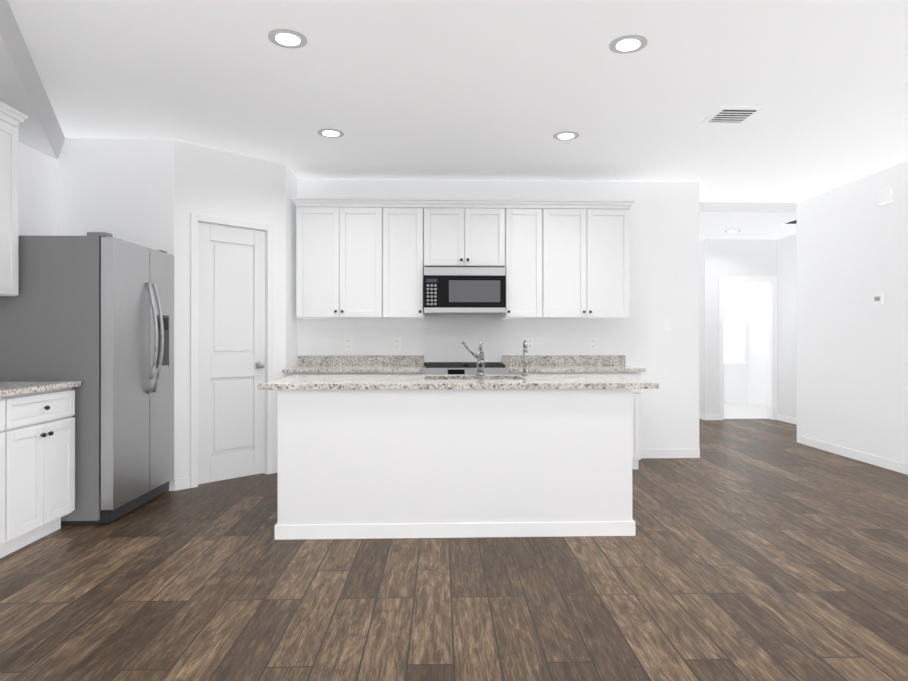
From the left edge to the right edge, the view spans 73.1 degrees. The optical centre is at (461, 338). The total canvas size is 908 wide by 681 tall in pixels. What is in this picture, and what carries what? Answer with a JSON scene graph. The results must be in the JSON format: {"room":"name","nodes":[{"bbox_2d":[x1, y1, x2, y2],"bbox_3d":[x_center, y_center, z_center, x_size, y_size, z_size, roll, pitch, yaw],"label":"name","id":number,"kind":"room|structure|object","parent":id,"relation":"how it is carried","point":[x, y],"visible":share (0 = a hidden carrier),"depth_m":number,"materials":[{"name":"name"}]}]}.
{"room":"kitchen","nodes":[
{"label":"kitchen","id":0,"kind":"room"},
{"bbox_2d":[18,142,57,235],"bbox_3d":[-3.083,-0.207,1.705,0.120,2.790,8.650,0,0,-2],"label":"wall","id":1,"kind":"structure","parent":0,"point":[38,171],"depth_m":4.50,"materials":[{"name":"white paint"}]},
{"bbox_2d":[0,109,23,295],"bbox_3d":[-2.912,-0.807,3.406,0.328,1.091,0.823,0,0,-2],"label":"upper cabinet","id":2,"kind":"object","parent":1,"relation":"attached to","point":[11,118],"depth_m":3.74,"materials":[{"name":"white paint"}]},
{"bbox_2d":[58,138,173,490],"bbox_3d":[-2.673,-0.180,4.816,0.850,2.740,0.100,0,0,-2],"label":"wall","id":3,"kind":"structure","parent":0,"point":[122,188],"depth_m":4.77,"materials":[{"name":"white paint"}]},
{"bbox_2d":[174,140,285,478],"bbox_3d":[-1.950,-0.180,5.171,0.100,2.740,0.976,0,0,43],"label":"wall","id":4,"kind":"structure","parent":0,"point":[214,182],"depth_m":5.02,"materials":[{"name":"white paint"}]},
{"bbox_2d":[174,462,277,490],"bbox_3d":[-1.908,1.145,5.131,0.014,0.090,0.976,0,0,43],"label":"baseboard","id":5,"kind":"structure","parent":4,"relation":"attached to","point":[181,483],"depth_m":4.82,"materials":[{"name":"white paint"}]},
{"bbox_2d":[198,222,264,483],"bbox_3d":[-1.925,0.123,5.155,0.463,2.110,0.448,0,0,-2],"label":"pantry door","id":6,"kind":"structure","parent":4,"relation":"in","point":[231,349],"depth_m":5.13,"materials":[{"name":"white paint"}]},
{"bbox_2d":[190,213,273,487],"bbox_3d":[-1.908,0.096,5.131,0.016,2.187,0.724,0,0,43],"label":"door frame","id":7,"kind":"structure","parent":4,"relation":"attached to","point":[195,218],"depth_m":4.90,"materials":[{"name":"white paint"}]},
{"bbox_2d":[286,166,297,367],"bbox_3d":[-1.638,-0.180,5.721,0.100,2.740,0.460,0,0,-2],"label":"wall","id":8,"kind":"structure","parent":0,"point":[291,180],"depth_m":5.71,"materials":[{"name":"white paint"}]},
{"bbox_2d":[0,403,907,680],"bbox_3d":[1.808,1.238,5.297,10.800,0.104,15.500,0,0,-2],"label":"floor","id":9,"kind":"structure","parent":0,"point":[762,550],"depth_m":2.89,"materials":[{"name":"brown wood"}]},
{"bbox_2d":[0,397,19,557],"bbox_3d":[-2.720,0.745,2.831,0.674,0.887,0.885,0,0,-2],"label":"base cabinet","id":10,"kind":"object","parent":9,"relation":"on","point":[9,406],"depth_m":3.25,"materials":[{"name":"white paint"}]},
{"bbox_2d":[20,389,74,547],"bbox_3d":[-2.743,0.745,3.486,0.674,0.887,0.673,0,0,-2],"label":"base cabinet","id":11,"kind":"object","parent":9,"relation":"on","point":[37,460],"depth_m":3.56,"materials":[{"name":"white paint"}]},
{"bbox_2d":[0,381,79,396],"bbox_3d":[-2.700,0.285,2.685,0.705,0.032,2.289,0,0,-2],"label":"countertop","id":12,"kind":"structure","parent":11,"relation":"on","point":[7,388],"depth_m":3.51,"materials":[{"name":"beige stone"}]},
{"bbox_2d":[0,232,173,525],"bbox_3d":[-2.612,0.259,4.307,0.938,1.860,0.890,0,0,-2],"label":"refrigerator","id":13,"kind":"object","parent":9,"relation":"on","point":[93,312],"visible":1,"depth_m":3.88,"materials":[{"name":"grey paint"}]},
{"bbox_2d":[370,367,422,374],"bbox_3d":[-0.695,0.747,5.687,0.664,0.887,0.604,0,0,-2],"label":"base cabinet","id":14,"kind":"object","parent":9,"relation":"on","point":[371,372],"depth_m":5.40,"materials":[{"name":"white paint"}]},
{"bbox_2d":[282,367,421,374],"bbox_3d":[-0.970,0.286,5.667,1.215,0.032,0.625,0,0,-2],"label":"countertop","id":15,"kind":"structure","parent":14,"relation":"on","point":[293,370],"depth_m":5.37,"materials":[{"name":"beige stone"}]},
{"bbox_2d":[274,388,637,539],"bbox_3d":[-0.045,0.747,4.076,2.150,0.886,0.853,0,0,-2],"label":"kitchen island","id":16,"kind":"object","parent":9,"relation":"on","point":[480,453],"depth_m":3.66,"materials":[{"name":"white paint"}]},
{"bbox_2d":[258,374,657,391],"bbox_3d":[-0.024,0.287,4.075,2.376,0.034,0.900,0,0,-2],"label":"island countertop","id":17,"kind":"structure","parent":16,"relation":"on","point":[290,383],"depth_m":3.66,"materials":[{"name":"beige stone"}]},
{"bbox_2d":[462,341,484,374],"bbox_3d":[0.088,0.145,4.363,0.174,0.248,0.263,0,0,-2],"label":"faucet","id":18,"kind":"object","parent":17,"relation":"on","point":[480,354],"depth_m":4.44,"materials":[{"name":"silver metal"}]},
{"bbox_2d":[521,340,530,374],"bbox_3d":[0.470,0.142,4.434,0.075,0.255,0.124,0,0,-2],"label":"tap","id":19,"kind":"object","parent":17,"relation":"on","point":[524,372],"depth_m":4.46,"materials":[{"name":"silver metal"}]},
{"bbox_2d":[422,362,508,374],"bbox_3d":[0.024,0.712,5.665,0.762,0.957,0.676,0,0,-2],"label":"range","id":20,"kind":"object","parent":9,"relation":"on","point":[458,368],"visible":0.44,"depth_m":5.39,"materials":[{"name":"silver metal"}]},
{"bbox_2d":[509,371,581,374],"bbox_3d":[0.732,0.747,5.735,0.648,0.887,0.604,0,0,-2],"label":"base cabinet","id":21,"kind":"object","parent":9,"relation":"on","point":[510,372],"depth_m":5.45,"materials":[{"name":"white paint"}]},
{"bbox_2d":[582,371,641,468],"bbox_3d":[1.262,0.747,5.753,0.661,0.887,0.604,0,0,-2],"label":"base cabinet","id":22,"kind":"object","parent":9,"relation":"on","point":[636,393],"depth_m":5.46,"materials":[{"name":"white paint"}]},
{"bbox_2d":[507,367,645,370],"bbox_3d":[1.015,0.286,5.734,1.215,0.032,0.625,0,0,-2],"label":"countertop","id":23,"kind":"structure","parent":22,"relation":"on","point":[510,368],"depth_m":5.44,"materials":[{"name":"beige stone"}]},
{"bbox_2d":[0,0,907,240],"bbox_3d":[1.808,-1.514,5.298,10.800,0.273,15.500,0,0,-2],"label":"ceiling","id":24,"kind":"structure","parent":0,"point":[497,90],"depth_m":3.78,"materials":[{"name":"white paint"}]},
{"bbox_2d":[268,29,306,47],"bbox_3d":[-0.902,-1.548,3.175,0.196,0.006,0.196,0,0,-2],"label":"recessed light","id":25,"kind":"object","parent":24,"relation":"in","point":[284,38],"visible":1,"depth_m":3.17,"materials":[{"name":"grey"}]},
{"bbox_2d":[318,129,343,137],"bbox_3d":[-0.991,-1.547,4.633,0.196,0.006,0.196,0,0,-2],"label":"recessed light","id":26,"kind":"object","parent":24,"relation":"in","point":[332,133],"visible":1,"depth_m":4.62,"materials":[{"name":"grey"}]},
{"bbox_2d":[553,131,578,139],"bbox_3d":[0.798,-1.547,4.694,0.196,0.006,0.196,0,0,-2],"label":"recessed light","id":27,"kind":"object","parent":24,"relation":"in","point":[568,135],"visible":1,"depth_m":4.68,"materials":[{"name":"grey"}]},
{"bbox_2d":[609,35,646,53],"bbox_3d":[0.877,-1.548,3.236,0.196,0.006,0.196,0,0,-2],"label":"recessed light","id":28,"kind":"object","parent":24,"relation":"in","point":[628,44],"visible":1,"depth_m":3.22,"materials":[{"name":"grey plastic"}]},
{"bbox_2d":[725,230,740,232],"bbox_3d":[3.640,-1.435,8.242,0.196,0.006,0.196,0,0,-2],"label":"recessed light","id":29,"kind":"object","parent":24,"relation":"in","point":[730,231],"visible":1,"depth_m":8.23,"materials":[{"name":"grey"}]},
{"bbox_2d":[702,106,764,123],"bbox_3d":[1.873,-1.542,4.250,0.300,0.016,0.300,0,0,-2],"label":"ceiling vent","id":30,"kind":"object","parent":24,"relation":"in","point":[731,114],"visible":0.98,"depth_m":4.22,"materials":[{"name":"white metal"}]},
{"bbox_2d":[781,219,796,223],"bbox_3d":[4.094,-1.432,7.527,0.200,0.013,0.300,0,0,-2],"label":"ceiling vent","id":31,"kind":"object","parent":24,"relation":"in","point":[793,221],"visible":0.71,"depth_m":7.56,"materials":[{"name":"white metal"}]},
{"bbox_2d":[298,179,698,448],"bbox_3d":[-0.389,-0.180,6.064,5.500,2.740,0.120,0,0,-2],"label":"wall","id":32,"kind":"structure","parent":0,"point":[664,216],"depth_m":6.07,"materials":[{"name":"white paint"}]},
{"bbox_2d":[295,201,390,318],"bbox_3d":[-1.104,-0.718,5.811,0.852,1.056,0.328,0,0,-2],"label":"upper cabinet","id":33,"kind":"object","parent":32,"relation":"attached to","point":[362,258],"depth_m":5.65,"materials":[{"name":"white paint"}]},
{"bbox_2d":[344,338,351,349],"bbox_3d":[-1.106,0.055,5.971,0.075,0.118,0.008,0,0,-2],"label":"electrical outlet","id":34,"kind":"object","parent":32,"relation":"attached to","point":[347,343],"visible":1,"depth_m":5.97,"materials":[{"name":"white plastic"}]},
{"bbox_2d":[393,338,400,349],"bbox_3d":[-0.637,0.055,5.987,0.075,0.118,0.008,0,0,-2],"label":"electrical outlet","id":35,"kind":"object","parent":32,"relation":"attached to","point":[396,343],"visible":1,"depth_m":5.99,"materials":[{"name":"white plastic"}]},
{"bbox_2d":[391,201,430,318],"bbox_3d":[-0.551,-0.718,5.830,0.503,1.056,0.328,0,0,-2],"label":"upper cabinet","id":36,"kind":"object","parent":32,"relation":"attached to","point":[410,220],"depth_m":5.67,"materials":[{"name":"white paint"}]},
{"bbox_2d":[298,355,625,366],"bbox_3d":[0.012,0.220,6.002,3.202,0.100,0.022,0,0,-2],"label":"backsplash","id":37,"kind":"structure","parent":32,"relation":"attached to","point":[509,360],"depth_m":5.97,"materials":[{"name":"beige stone"}]},
{"bbox_2d":[431,201,506,268],"bbox_3d":[0.019,-0.958,5.849,0.760,0.576,0.328,0,0,-2],"label":"upper cabinet","id":38,"kind":"object","parent":32,"relation":"attached to","point":[463,233],"depth_m":5.69,"materials":[{"name":"white paint"}]},
{"bbox_2d":[424,265,505,313],"bbox_3d":[0.020,-0.450,5.812,0.752,0.430,0.394,0,0,-2],"label":"microwave","id":39,"kind":"object","parent":38,"relation":"attached to","point":[448,289],"visible":1,"depth_m":5.62,"materials":[{"name":"silver metal"}]},
{"bbox_2d":[502,201,550,318],"bbox_3d":[0.574,-0.718,5.868,0.474,1.056,0.328,0,0,-2],"label":"upper cabinet","id":40,"kind":"object","parent":32,"relation":"attached to","point":[528,271],"depth_m":5.71,"materials":[{"name":"white paint"}]},
{"bbox_2d":[526,338,533,349],"bbox_3d":[0.668,0.055,6.031,0.075,0.118,0.008,0,0,-2],"label":"electrical outlet","id":41,"kind":"object","parent":32,"relation":"attached to","point":[530,343],"visible":0.98,"depth_m":6.03,"materials":[{"name":"white plastic"}]},
{"bbox_2d":[551,201,630,318],"bbox_3d":[1.129,-0.718,5.887,0.886,1.056,0.328,0,0,-2],"label":"upper cabinet","id":42,"kind":"object","parent":32,"relation":"attached to","point":[590,240],"depth_m":5.73,"materials":[{"name":"white paint"}]},
{"bbox_2d":[589,338,596,349],"bbox_3d":[1.292,0.055,6.052,0.075,0.118,0.008,0,0,-2],"label":"electrical outlet","id":43,"kind":"object","parent":32,"relation":"attached to","point":[592,343],"visible":1,"depth_m":6.05,"materials":[{"name":"white plastic"}]},
{"bbox_2d":[641,449,699,457],"bbox_3d":[1.982,1.145,6.076,0.760,0.090,0.014,0,0,-2],"label":"baseboard","id":44,"kind":"structure","parent":32,"relation":"attached to","point":[645,453],"depth_m":6.07,"materials":[{"name":"white paint"}]},
{"bbox_2d":[699,239,714,413],"bbox_3d":[3.558,-0.178,10.069,0.120,2.740,2.320,0,0,-2],"label":"wall","id":45,"kind":"structure","parent":0,"point":[706,246],"depth_m":8.91,"materials":[{"name":"white paint"}]},
{"bbox_2d":[699,412,706,419],"bbox_3d":[3.500,1.147,9.799,0.014,0.090,1.814,0,0,-2],"label":"baseboard","id":46,"kind":"structure","parent":45,"relation":"attached to","point":[703,416],"depth_m":8.96,"materials":[{"name":"white paint"}]},
{"bbox_2d":[715,239,776,413],"bbox_3d":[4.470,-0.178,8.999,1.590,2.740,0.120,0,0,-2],"label":"wall","id":47,"kind":"structure","parent":0,"point":[747,302],"depth_m":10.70,"materials":[{"name":"white paint"}]},
{"bbox_2d":[724,320,745,363],"bbox_3d":[4.936,0.073,11.174,0.440,0.810,0.135,0,0,-2],"label":"window","id":48,"kind":"structure","parent":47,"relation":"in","point":[732,341],"depth_m":11.23,"materials":[{"name":"grey"}]},
{"bbox_2d":[719,276,777,419],"bbox_3d":[4.170,0.147,8.982,0.870,2.090,0.135,0,0,-2],"label":"door frame","id":49,"kind":"structure","parent":47,"relation":"attached to","point":[772,350],"depth_m":8.93,"materials":[{"name":"white paint"}]},
{"bbox_2d":[777,235,793,416],"bbox_3d":[4.691,-0.179,7.936,0.120,2.740,2.020,0,0,-2],"label":"wall","id":50,"kind":"structure","parent":0,"point":[785,246],"depth_m":8.72,"materials":[{"name":"white paint"}]},
{"bbox_2d":[777,414,796,424],"bbox_3d":[4.622,1.146,7.993,0.014,0.090,1.900,0,0,-2],"label":"baseboard","id":51,"kind":"structure","parent":50,"relation":"attached to","point":[788,419],"depth_m":8.65,"materials":[{"name":"white paint"}]},
{"bbox_2d":[794,160,907,463],"bbox_3d":[4.050,-0.182,2.321,0.120,2.740,9.400,0,0,-2],"label":"wall","id":52,"kind":"structure","parent":0,"point":[842,342],"depth_m":6.03,"materials":[{"name":"white paint"}]},
{"bbox_2d":[802,436,907,474],"bbox_3d":[3.985,1.143,2.259,0.014,0.090,9.280,0,0,-2],"label":"baseboard","id":53,"kind":"structure","parent":52,"relation":"attached to","point":[896,466],"depth_m":5.96,"materials":[{"name":"white paint"}]},
{"bbox_2d":[873,294,883,304],"bbox_3d":[3.864,-0.360,5.687,0.024,0.100,0.110,0,0,-2],"label":"thermostat","id":54,"kind":"object","parent":52,"relation":"attached to","point":[878,299],"visible":1,"depth_m":5.67,"materials":[{"name":"white plastic"}]},
{"bbox_2d":[877,187,892,204],"bbox_3d":[3.859,-1.295,5.587,0.040,0.130,0.150,0,0,-2],"label":"door chime","id":55,"kind":"object","parent":52,"relation":"attached to","point":[885,196],"visible":1,"depth_m":5.56,"materials":[{"name":"white plastic"}]}
]}

